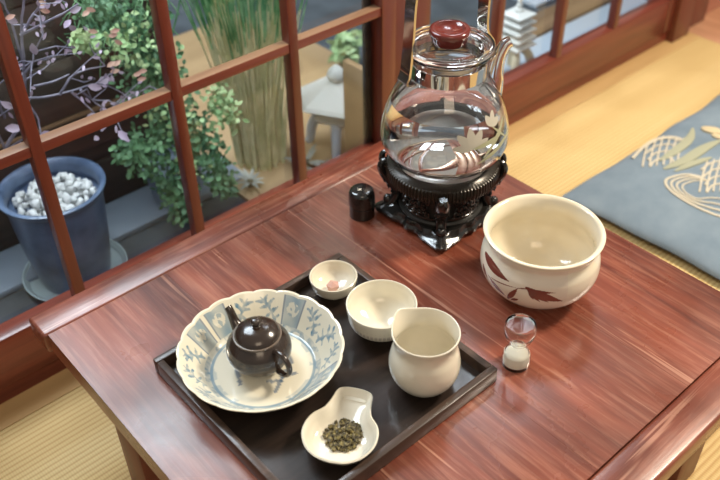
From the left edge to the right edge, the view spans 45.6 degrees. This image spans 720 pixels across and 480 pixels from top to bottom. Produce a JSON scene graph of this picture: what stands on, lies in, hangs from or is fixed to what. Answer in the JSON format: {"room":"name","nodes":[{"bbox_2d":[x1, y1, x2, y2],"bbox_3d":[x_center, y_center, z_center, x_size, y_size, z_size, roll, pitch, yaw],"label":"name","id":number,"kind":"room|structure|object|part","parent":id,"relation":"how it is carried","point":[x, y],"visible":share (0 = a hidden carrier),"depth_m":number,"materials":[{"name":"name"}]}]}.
{"room":"tea room","nodes":[
{"label":"tea room","id":0,"kind":"room"},
{"bbox_2d":[0,31,699,430],"bbox_3d":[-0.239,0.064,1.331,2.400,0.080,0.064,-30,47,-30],"label":"trim","id":1,"kind":"structure","parent":0,"point":[34,378],"depth_m":1.68,"materials":[{"name":"red wood"}]},
{"bbox_2d":[343,58,363,151],"bbox_3d":[0.001,-0.191,1.443,0.012,0.224,0.070,-30,47,-30],"label":"board","id":2,"kind":"object","parent":1,"relation":"on","point":[352,71],"visible":0.43,"depth_m":1.42,"materials":[{"name":"beige wood"}]},
{"bbox_2d":[0,37,719,479],"bbox_3d":[0.343,0.642,0.636,2.875,0.050,1.977,-30,47,-30],"label":"floor","id":3,"kind":"structure","parent":0,"point":[71,437],"depth_m":1.54,"materials":[{"name":"beige wicker"}]},
{"bbox_2d":[29,141,719,479],"bbox_3d":[0.053,0.177,0.996,0.602,0.220,0.584,-30,47,-30],"label":"table","id":4,"kind":"object","parent":3,"relation":"on","point":[621,381],"visible":0.62,"depth_m":0.91,"materials":[{"name":"brown wood"}]},
{"bbox_3d":[-0.229,0.249,0.959,0.050,0.164,0.050,-30,47,-30],"label":"leg","id":5,"kind":"part","parent":4,"relation":"part of","materials":[{"name":"brown wood"}]},
{"bbox_2d":[153,253,497,479],"bbox_3d":[-0.036,0.131,0.866,0.248,0.019,0.244,-30,47,-30],"label":"serving tray","id":6,"kind":"object","parent":4,"relation":"on","point":[270,445],"visible":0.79,"depth_m":0.83,"materials":[{"name":"brown wood"}]},
{"bbox_2d":[176,289,344,413],"bbox_3d":[-0.098,0.118,0.860,0.166,0.036,0.166,-8,40,-8],"label":"decorative bowl","id":7,"kind":"object","parent":6,"relation":"on","point":[203,365],"visible":0.74,"depth_m":0.87,"materials":[{"name":"ceramic"}]},
{"bbox_2d":[225,305,292,377],"bbox_3d":[-0.101,0.101,0.852,0.081,0.064,0.066,5,40,7],"label":"teapot","id":8,"kind":"object","parent":7,"relation":"on","point":[256,346],"visible":1,"depth_m":0.83,"materials":[{"name":"black ceramic"}]},
{"bbox_3d":[-0.126,0.085,0.872,0.017,0.036,0.028,-32,48,-32],"label":"spout","id":9,"kind":"part","parent":8,"relation":"part of","materials":[{"name":"black ceramic"}]},
{"bbox_3d":[-0.101,0.085,0.838,0.049,0.021,0.049,-32,48,-32],"label":"lid","id":10,"kind":"part","parent":8,"relation":"part of","materials":[{"name":"black ceramic"}]},
{"bbox_3d":[-0.075,0.122,0.834,0.007,0.034,0.027,-32,48,-32],"label":"handle","id":11,"kind":"part","parent":8,"relation":"part of","materials":[{"name":"black ceramic"}]},
{"bbox_2d":[309,260,356,299],"bbox_3d":[-0.029,0.049,0.951,0.053,0.026,0.053,0,39,1],"label":"cup","id":12,"kind":"object","parent":6,"relation":"on","point":[343,272],"visible":0.99,"depth_m":0.96,"materials":[{"name":"white ceramic"}]},
{"bbox_2d":[326,280,338,290],"bbox_3d":[-0.030,0.051,0.951,0.014,0.012,0.014,-30,47,-30],"label":"lump","id":13,"kind":"object","parent":12,"relation":"in","point":[332,285],"visible":0.94,"depth_m":0.95,"materials":[{"name":"pink food"}]},
{"bbox_2d":[301,387,378,465],"bbox_3d":[-0.015,0.177,0.800,0.071,0.019,0.090,9,41,12],"label":"scoop","id":14,"kind":"object","parent":6,"relation":"on","point":[351,403],"visible":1,"depth_m":0.80,"materials":[{"name":"white ceramic"}]},
{"bbox_2d":[322,418,362,451],"bbox_3d":[-0.016,0.181,0.799,0.037,0.010,0.040,9,41,12],"label":"tea leaves","id":15,"kind":"object","parent":14,"relation":"in","point":[353,430],"visible":1,"depth_m":0.80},
{"bbox_2d":[346,279,416,341],"bbox_3d":[0.023,0.081,0.899,0.074,0.040,0.074,-3,39,-2],"label":"teacup","id":16,"kind":"object","parent":6,"relation":"on","point":[371,306],"visible":0.82,"depth_m":0.91,"materials":[{"name":"ceramic"}]},
{"bbox_2d":[388,307,460,397],"bbox_3d":[0.062,0.112,0.833,0.070,0.075,0.071,-30,47,-30],"label":"pitcher","id":17,"kind":"object","parent":6,"relation":"on","point":[424,360],"visible":1,"depth_m":0.82,"materials":[{"name":"white ceramic"}]},
{"bbox_2d":[348,183,374,221],"bbox_3d":[0.002,-0.048,1.067,0.034,0.040,0.034,-30,47,-30],"label":"lidded jar","id":18,"kind":"object","parent":4,"relation":"on","point":[361,196],"visible":1,"depth_m":1.05,"materials":[{"name":"black ceramic"}]},
{"bbox_2d":[349,206,374,221],"bbox_3d":[0.003,-0.039,1.074,0.032,0.017,0.032,-30,47,-30],"label":"burner cap","id":19,"kind":"object","parent":18,"relation":"on","point":[357,213],"depth_m":1.06,"materials":[{"name":"black paint"}]},
{"bbox_2d":[375,149,507,250],"bbox_3d":[0.100,-0.068,1.051,0.138,0.088,0.138,-24,45,-25],"label":"stand","id":20,"kind":"object","parent":4,"relation":"on","point":[440,213],"visible":0.66,"depth_m":1.02,"materials":[{"name":"black paint"}]},
{"bbox_3d":[0.067,-0.047,1.030,0.012,0.035,0.055,-30,47,-30],"label":"scroll panel","id":21,"kind":"part","parent":20,"relation":"part of","materials":[{"name":"black paint"}]},
{"bbox_3d":[0.100,-0.042,1.072,0.122,0.014,0.122,-30,47,-30],"label":"plate","id":22,"kind":"part","parent":20,"relation":"part of","materials":[{"name":"black paint"}]},
{"bbox_3d":[0.099,-0.094,1.030,0.102,0.002,0.102,0,39,1],"label":"heating plate","id":23,"kind":"part","parent":20,"relation":"part of","materials":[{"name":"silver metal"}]},
{"bbox_2d":[380,0,512,179],"bbox_3d":[0.097,-0.204,0.939,0.150,0.267,0.150,3,40,5],"label":"glass kettle","id":24,"kind":"object","parent":20,"relation":"on","point":[445,116],"visible":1,"depth_m":0.93,"materials":[{"name":"clear glass"}]},
{"bbox_3d":[0.098,-0.153,0.981,0.150,0.135,0.150,-1,39,1],"label":"glass","id":25,"kind":"part","parent":24,"relation":"part of","materials":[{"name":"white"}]},
{"bbox_3d":[0.096,-0.248,0.903,0.125,0.154,0.016,-24,44,-25],"label":"bail handle","id":26,"kind":"part","parent":24,"relation":"part of","materials":[{"name":"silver metal"}]},
{"bbox_3d":[0.097,-0.221,0.925,0.045,0.018,0.045,-1,39,1],"label":"lid knob","id":27,"kind":"part","parent":24,"relation":"part of","materials":[{"name":"red"}]},
{"bbox_3d":[0.097,-0.203,0.940,0.100,0.030,0.100,-1,39,1],"label":"lid","id":28,"kind":"part","parent":24,"relation":"part of","materials":[{"name":"clear glass"}]},
{"bbox_3d":[0.151,-0.193,0.948,0.033,0.070,0.027,-1,39,1],"label":"spout","id":29,"kind":"part","parent":24,"relation":"part of","materials":[{"name":"clear glass"}]},
{"bbox_3d":[0.129,-0.046,1.026,0.055,0.035,0.012,-30,47,-30],"label":"scroll panel","id":30,"kind":"part","parent":20,"relation":"part of","materials":[{"name":"black paint"}]},
{"bbox_2d":[502,313,536,372],"bbox_3d":[0.160,0.104,0.864,0.032,0.057,0.032,-30,47,-30],"label":"timer","id":31,"kind":"object","parent":4,"relation":"on","point":[520,330],"visible":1,"depth_m":0.85,"materials":[{"name":"clear glass"}]},
{"bbox_2d":[480,194,605,309],"bbox_3d":[0.198,0.020,0.945,0.130,0.084,0.130,16,42,19],"label":"bowl","id":32,"kind":"object","parent":4,"relation":"on","point":[538,251],"visible":1,"depth_m":0.95,"materials":[{"name":"ceramic"}]},
{"bbox_3d":[0.368,0.216,0.985,0.050,0.164,0.050,-30,47,-30],"label":"leg","id":33,"kind":"part","parent":4,"relation":"part of","materials":[{"name":"brown wood"}]},
{"bbox_2d":[562,94,719,279],"bbox_3d":[0.731,-0.069,1.415,0.548,0.049,0.561,-30,47,-30],"label":"floor cushion","id":34,"kind":"object","parent":3,"relation":"on","point":[665,193],"visible":1,"depth_m":1.42,"materials":[{"name":"blue fabric"}]},
{"bbox_2d":[395,0,405,83],"bbox_3d":[0.045,-0.673,1.040,0.036,1.420,0.042,-30,47,-30],"label":"trim","id":35,"kind":"structure","parent":0,"point":[400,4],"depth_m":1.31,"materials":[{"name":"brown wood"}]},
{"bbox_2d":[706,0,719,12],"bbox_3d":[1.115,-1.293,1.793,0.940,1.450,0.050,-30,47,-30],"label":"wall","id":36,"kind":"structure","parent":0,"point":[713,4],"depth_m":2.02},
{"bbox_2d":[647,0,708,42],"bbox_3d":[0.714,-1.049,1.506,0.160,1.450,0.082,-30,47,-30],"label":"trim","id":37,"kind":"structure","parent":36,"relation":"attached to","point":[687,13],"depth_m":1.90,"materials":[{"name":"brown wood"}]},
{"bbox_2d":[688,6,719,43],"bbox_3d":[1.782,-0.210,1.642,1.023,0.049,2.043,-30,47,-30],"label":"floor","id":38,"kind":"structure","parent":36,"relation":"attached to","point":[709,28],"depth_m":1.96,"materials":[{"name":"brown wood"}]},
{"bbox_3d":[0.149,-1.492,0.522,3.500,0.500,0.070,-30,47,-30],"label":"wall","id":39,"kind":"structure","parent":0,"visible":0},
{"bbox_2d":[0,0,395,389],"bbox_3d":[-0.458,-0.377,0.691,1.324,1.420,0.031,-30,47,-30],"label":"window","id":40,"kind":"structure","parent":39,"relation":"in","point":[22,353],"depth_m":1.12,"materials":[{"name":"red wood"}]},
{"bbox_3d":[-0.446,-0.068,0.944,1.262,0.014,0.017,-30,47,-30],"label":"rail","id":41,"kind":"part","parent":40,"relation":"part of","materials":[{"name":"red wood"}]},
{"bbox_2d":[361,0,371,144],"bbox_3d":[0.004,-0.632,1.030,0.017,1.430,0.003,-30,47,-30],"label":"post","id":42,"kind":"object","parent":40,"relation":"attached to","point":[366,27],"visible":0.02,"depth_m":1.34,"materials":[{"name":"brown wood"}]},
{"bbox_2d":[416,0,676,115],"bbox_3d":[0.364,-0.848,1.245,0.800,1.420,0.031,-30,47,-30],"label":"window","id":43,"kind":"structure","parent":39,"relation":"in","point":[540,76],"depth_m":1.68,"materials":[{"name":"red wood"}]},
{"label":"outside","id":44,"kind":"structure","parent":0,"visible":0},
{"bbox_2d":[0,0,555,323],"bbox_3d":[-0.545,-0.712,2.314,4.600,0.060,2.217,-30,47,-30],"label":"ground","id":45,"kind":"structure","parent":44,"point":[317,12],"depth_m":2.00,"materials":[{"name":"grey stone"}]},
{"bbox_2d":[22,239,127,300],"bbox_3d":[-0.439,0.048,1.326,0.158,0.015,0.158,-30,47,-30],"label":"saucer","id":46,"kind":"object","parent":45,"relation":"on","point":[36,288],"visible":0.19,"depth_m":1.31,"materials":[{"name":"grey ceramic"}]},
{"bbox_2d":[0,156,110,293],"bbox_3d":[-0.440,-0.013,1.276,0.153,0.167,0.153,25,46,28],"label":"flower pot","id":47,"kind":"object","parent":46,"relation":"on","point":[86,223],"visible":0.78,"depth_m":1.24,"materials":[{"name":"blue ceramic"}]},
{"bbox_2d":[15,195,22,204],"bbox_3d":[-0.488,-0.057,1.226,0.011,0.011,0.015,-25,45,-26],"label":"pebble","id":48,"kind":"object","parent":47,"relation":"in","point":[18,199],"visible":1,"depth_m":1.22,"materials":[{"name":"white stone"}]},
{"bbox_2d":[15,191,24,198],"bbox_3d":[-0.491,-0.066,1.236,0.014,0.015,0.012,8,40,11],"label":"pebble","id":49,"kind":"object","parent":47,"relation":"in","point":[20,193],"visible":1,"depth_m":1.23,"materials":[{"name":"white stone"}]},
{"bbox_2d":[18,207,25,214],"bbox_3d":[-0.480,-0.038,1.216,0.011,0.017,0.013,-25,45,-26],"label":"pebble","id":50,"kind":"object","parent":47,"relation":"in","point":[21,211],"visible":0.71,"depth_m":1.21,"materials":[{"name":"white stone"}]},
{"bbox_2d":[21,203,29,208],"bbox_3d":[-0.475,-0.048,1.217,0.012,0.014,0.010,25,46,28],"label":"pebble","id":51,"kind":"object","parent":47,"relation":"on","point":[24,205],"visible":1,"depth_m":1.21,"materials":[{"name":"white stone"}]},
{"bbox_2d":[22,194,28,202],"bbox_3d":[-0.485,-0.060,1.244,0.015,0.016,0.013,16,42,20],"label":"pebble","id":52,"kind":"object","parent":47,"relation":"in","point":[25,199],"visible":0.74,"depth_m":1.24,"materials":[{"name":"white stone"}]},
{"bbox_2d":[27,188,35,196],"bbox_3d":[-0.469,-0.066,1.224,0.011,0.013,0.014,6,40,8],"label":"pebble","id":53,"kind":"object","parent":47,"relation":"in","point":[33,190],"visible":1,"depth_m":1.22,"materials":[{"name":"white stone"}]},
{"bbox_2d":[28,209,37,215],"bbox_3d":[-0.457,-0.036,1.199,0.013,0.019,0.016,-19,42,-20],"label":"pebble","id":54,"kind":"object","parent":47,"relation":"in","point":[32,212],"visible":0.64,"depth_m":1.20,"materials":[{"name":"white stone"}]},
{"bbox_2d":[29,191,38,200],"bbox_3d":[-0.462,-0.061,1.214,0.013,0.016,0.012,9,40,12],"label":"pebble","id":55,"kind":"object","parent":47,"relation":"in","point":[33,195],"visible":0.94,"depth_m":1.21,"materials":[{"name":"white stone"}]},
{"bbox_2d":[31,181,37,190],"bbox_3d":[-0.469,-0.076,1.236,0.011,0.016,0.014,-17,41,-17],"label":"pebble","id":56,"kind":"object","parent":47,"relation":"in","point":[34,184],"visible":0.75,"depth_m":1.23,"materials":[{"name":"white stone"}]},
{"bbox_2d":[30,199,39,209],"bbox_3d":[-0.455,-0.050,1.204,0.014,0.016,0.012,31,49,33],"label":"pebble","id":57,"kind":"object","parent":47,"relation":"in","point":[35,202],"visible":1,"depth_m":1.20,"materials":[{"name":"white stone"}]},
{"bbox_2d":[53,176,60,183],"bbox_3d":[-0.442,-0.087,1.248,0.014,0.013,0.011,31,49,33],"label":"pebble","id":58,"kind":"object","parent":47,"relation":"in","point":[56,179],"visible":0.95,"depth_m":1.25,"materials":[{"name":"white stone"}]},
{"bbox_2d":[57,191,63,200],"bbox_3d":[-0.424,-0.063,1.217,0.012,0.017,0.012,24,46,28],"label":"pebble","id":59,"kind":"object","parent":47,"relation":"in","point":[60,193],"visible":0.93,"depth_m":1.21,"materials":[{"name":"white stone"}]},
{"bbox_2d":[55,183,65,191],"bbox_3d":[-0.431,-0.076,1.231,0.014,0.017,0.013,-9,40,-10],"label":"pebble","id":60,"kind":"object","parent":47,"relation":"in","point":[60,186],"visible":0.96,"depth_m":1.23,"materials":[{"name":"white stone"}]},
{"bbox_2d":[60,172,67,179],"bbox_3d":[-0.433,-0.094,1.256,0.012,0.011,0.013,-24,45,-25],"label":"pebble","id":61,"kind":"object","parent":47,"relation":"in","point":[62,174],"visible":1,"depth_m":1.25,"materials":[{"name":"white stone"}]},
{"bbox_2d":[62,193,72,204],"bbox_3d":[-0.414,-0.058,1.214,0.013,0.017,0.016,-28,46,-29],"label":"pebble","id":62,"kind":"object","parent":47,"relation":"in","point":[66,197],"visible":1,"depth_m":1.21,"materials":[{"name":"white stone"}]},
{"bbox_2d":[64,203,74,210],"bbox_3d":[-0.408,-0.043,1.207,0.013,0.013,0.015,0,39,2],"label":"pebble","id":63,"kind":"object","parent":47,"relation":"in","point":[69,206],"visible":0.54,"depth_m":1.20,"materials":[{"name":"white stone"}]},
{"bbox_2d":[66,177,73,187],"bbox_3d":[-0.420,-0.082,1.241,0.013,0.014,0.012,-14,41,-15],"label":"pebble","id":64,"kind":"object","parent":47,"relation":"in","point":[70,181],"visible":0.97,"depth_m":1.24,"materials":[{"name":"white stone"}]},
{"bbox_2d":[65,173,75,181],"bbox_3d":[-0.423,-0.091,1.252,0.014,0.014,0.016,-19,43,-21],"label":"pebble","id":65,"kind":"object","parent":47,"relation":"in","point":[67,177],"visible":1,"depth_m":1.25,"materials":[{"name":"white stone"}]},
{"bbox_2d":[67,185,75,193],"bbox_3d":[-0.414,-0.073,1.230,0.012,0.015,0.011,-11,40,-11],"label":"pebble","id":66,"kind":"object","parent":47,"relation":"in","point":[72,189],"visible":1,"depth_m":1.23,"materials":[{"name":"white stone"}]},
{"bbox_2d":[71,195,76,203],"bbox_3d":[-0.409,-0.056,1.224,0.010,0.014,0.012,27,47,30],"label":"pebble","id":67,"kind":"object","parent":47,"relation":"in","point":[74,198],"visible":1,"depth_m":1.22,"materials":[{"name":"white stone"}]},
{"bbox_2d":[71,192,79,197],"bbox_3d":[-0.409,-0.064,1.234,0.013,0.012,0.013,29,48,31],"label":"pebble","id":68,"kind":"object","parent":47,"relation":"in","point":[76,194],"visible":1,"depth_m":1.23,"materials":[{"name":"white stone"}]},
{"bbox_2d":[74,181,82,189],"bbox_3d":[-0.407,-0.078,1.236,0.013,0.013,0.011,-1,39,0],"label":"pebble","id":69,"kind":"object","parent":47,"relation":"in","point":[78,185],"visible":1,"depth_m":1.23,"materials":[{"name":"white stone"}]},
{"bbox_2d":[75,197,84,205],"bbox_3d":[-0.399,-0.053,1.220,0.012,0.011,0.012,5,40,7],"label":"pebble","id":70,"kind":"object","parent":47,"relation":"in","point":[80,201],"visible":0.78,"depth_m":1.22,"materials":[{"name":"white stone"}]},
{"bbox_2d":[77,181,84,189],"bbox_3d":[-0.406,-0.080,1.252,0.020,0.013,0.014,28,47,30],"label":"pebble","id":71,"kind":"object","parent":47,"relation":"in","point":[82,182],"visible":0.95,"depth_m":1.25,"materials":[{"name":"white stone"}]},
{"bbox_2d":[83,190,88,196],"bbox_3d":[-0.396,-0.067,1.237,0.009,0.012,0.011,-21,43,-23],"label":"pebble","id":72,"kind":"object","parent":47,"relation":"in","point":[85,192],"visible":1,"depth_m":1.23,"materials":[{"name":"white stone"}]},
{"bbox_2d":[84,181,90,190],"bbox_3d":[-0.397,-0.077,1.249,0.011,0.014,0.010,27,47,30],"label":"pebble","id":73,"kind":"object","parent":47,"relation":"in","point":[87,186],"visible":1,"depth_m":1.25,"materials":[{"name":"white stone"}]},
{"bbox_2d":[90,187,96,196],"bbox_3d":[-0.387,-0.069,1.250,0.014,0.019,0.013,-1,39,0],"label":"pebble","id":74,"kind":"object","parent":47,"relation":"in","point":[92,190],"visible":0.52,"depth_m":1.25,"materials":[{"name":"white stone"}]},
{"bbox_2d":[0,0,171,251],"bbox_3d":[-0.851,-0.042,1.010,1.450,0.567,0.025,-30,47,-30],"label":"wooden fence","id":75,"kind":"object","parent":45,"relation":"on","point":[54,112],"visible":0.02,"depth_m":1.31,"materials":[{"name":"brown wood"}]},
{"bbox_2d":[0,157,244,298],"bbox_3d":[-0.791,0.189,1.166,1.500,0.012,0.094,-30,47,-30],"label":"ledge","id":76,"kind":"object","parent":45,"relation":"on","point":[136,211],"visible":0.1,"depth_m":1.42,"materials":[{"name":"grey stone"}]},
{"bbox_2d":[0,0,155,148],"bbox_3d":[-0.430,-0.127,1.159,0.352,0.558,0.097,-12,41,-13],"label":"plant","id":77,"kind":"object","parent":76,"relation":"on","point":[14,128],"visible":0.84,"depth_m":1.11,"materials":[{"name":"purple plant"}]},
{"bbox_2d":[58,0,248,227],"bbox_3d":[-0.312,-0.216,1.290,0.254,0.464,0.214,-30,47,-30],"label":"shrub","id":78,"kind":"object","parent":76,"relation":"on","point":[158,166],"visible":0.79,"depth_m":1.28,"materials":[{"name":"green plant"}]},
{"bbox_3d":[-0.313,-0.100,1.449,0.100,0.083,0.100,-30,47,-30],"label":"plant pot","id":79,"kind":"part","parent":78,"relation":"part of","materials":[{"name":"blue"}]},
{"bbox_2d":[173,19,344,200],"bbox_3d":[-0.207,-0.295,1.745,0.455,0.008,0.680,-30,47,-30],"label":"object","id":80,"kind":"structure","parent":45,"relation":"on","point":[313,58],"depth_m":1.70,"materials":[{"name":"beige"}]},
{"bbox_2d":[181,0,306,171],"bbox_3d":[-0.176,-0.367,1.385,0.292,0.559,0.284,-3,39,-3],"label":"clump","id":81,"kind":"object","parent":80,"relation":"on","point":[256,143],"visible":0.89,"depth_m":1.42,"materials":[{"name":"plant"}]},
{"bbox_2d":[234,166,263,190],"bbox_3d":[-0.192,-0.103,1.486,0.056,0.022,0.064,-5,40,-5],"label":"spiky succulent","id":82,"kind":"object","parent":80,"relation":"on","point":[251,181],"visible":0.95,"depth_m":1.49,"materials":[{"name":"plant"}]},
{"bbox_3d":[-0.191,-0.100,1.491,0.011,0.010,0.011,-13,41,-14],"label":"stem","id":83,"kind":"part","parent":82,"relation":"part of","materials":[{"name":"plant"}]},
{"bbox_2d":[283,144,324,166],"bbox_3d":[-0.097,-0.144,1.533,0.075,0.023,0.078,-30,47,-30],"label":"spiky succulent","id":84,"kind":"object","parent":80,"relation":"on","point":[312,150],"visible":0.57,"depth_m":1.54,"materials":[{"name":"plant"}]},
{"bbox_2d":[301,64,344,157],"bbox_3d":[-0.041,-0.244,1.547,0.156,0.162,0.135,-30,47,-30],"label":"stone lantern","id":85,"kind":"object","parent":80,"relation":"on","point":[323,98],"visible":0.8,"depth_m":1.50,"materials":[{"name":"white stone"}]},
{"bbox_2d":[326,29,361,62],"bbox_3d":[-0.028,-0.408,1.805,0.085,0.102,0.103,21,44,24],"label":"shrub","id":86,"kind":"object","parent":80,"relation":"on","point":[344,46],"visible":0.91,"depth_m":1.79,"materials":[{"name":"green plant"}]},
{"bbox_2d":[515,0,554,8],"bbox_3d":[0.553,-0.716,2.236,0.530,0.012,0.200,-30,47,-30],"label":"stone slab","id":87,"kind":"object","parent":45,"relation":"on","point":[535,4],"visible":1,"depth_m":2.06,"materials":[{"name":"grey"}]},
{"bbox_2d":[530,0,610,40],"bbox_3d":[0.473,-0.529,2.008,0.940,0.016,0.075,-30,47,-30],"label":"timber beam","id":88,"kind":"structure","parent":45,"relation":"on","point":[544,18],"depth_m":2.00,"materials":[{"name":"beige wood"}]},
{"bbox_2d":[504,0,646,72],"bbox_3d":[0.459,-0.432,1.894,0.640,0.010,0.124,-30,47,-30],"label":"stone slab","id":89,"kind":"object","parent":45,"relation":"on","point":[598,17],"visible":0.06,"depth_m":1.95,"materials":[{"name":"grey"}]},
{"bbox_2d":[502,0,536,69],"bbox_3d":[0.315,-0.422,1.723,0.078,0.198,0.078,-30,47,-30],"label":"ornament","id":90,"kind":"object","parent":89,"relation":"on","point":[518,20],"visible":0.56,"depth_m":1.71,"materials":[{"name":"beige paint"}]}
]}

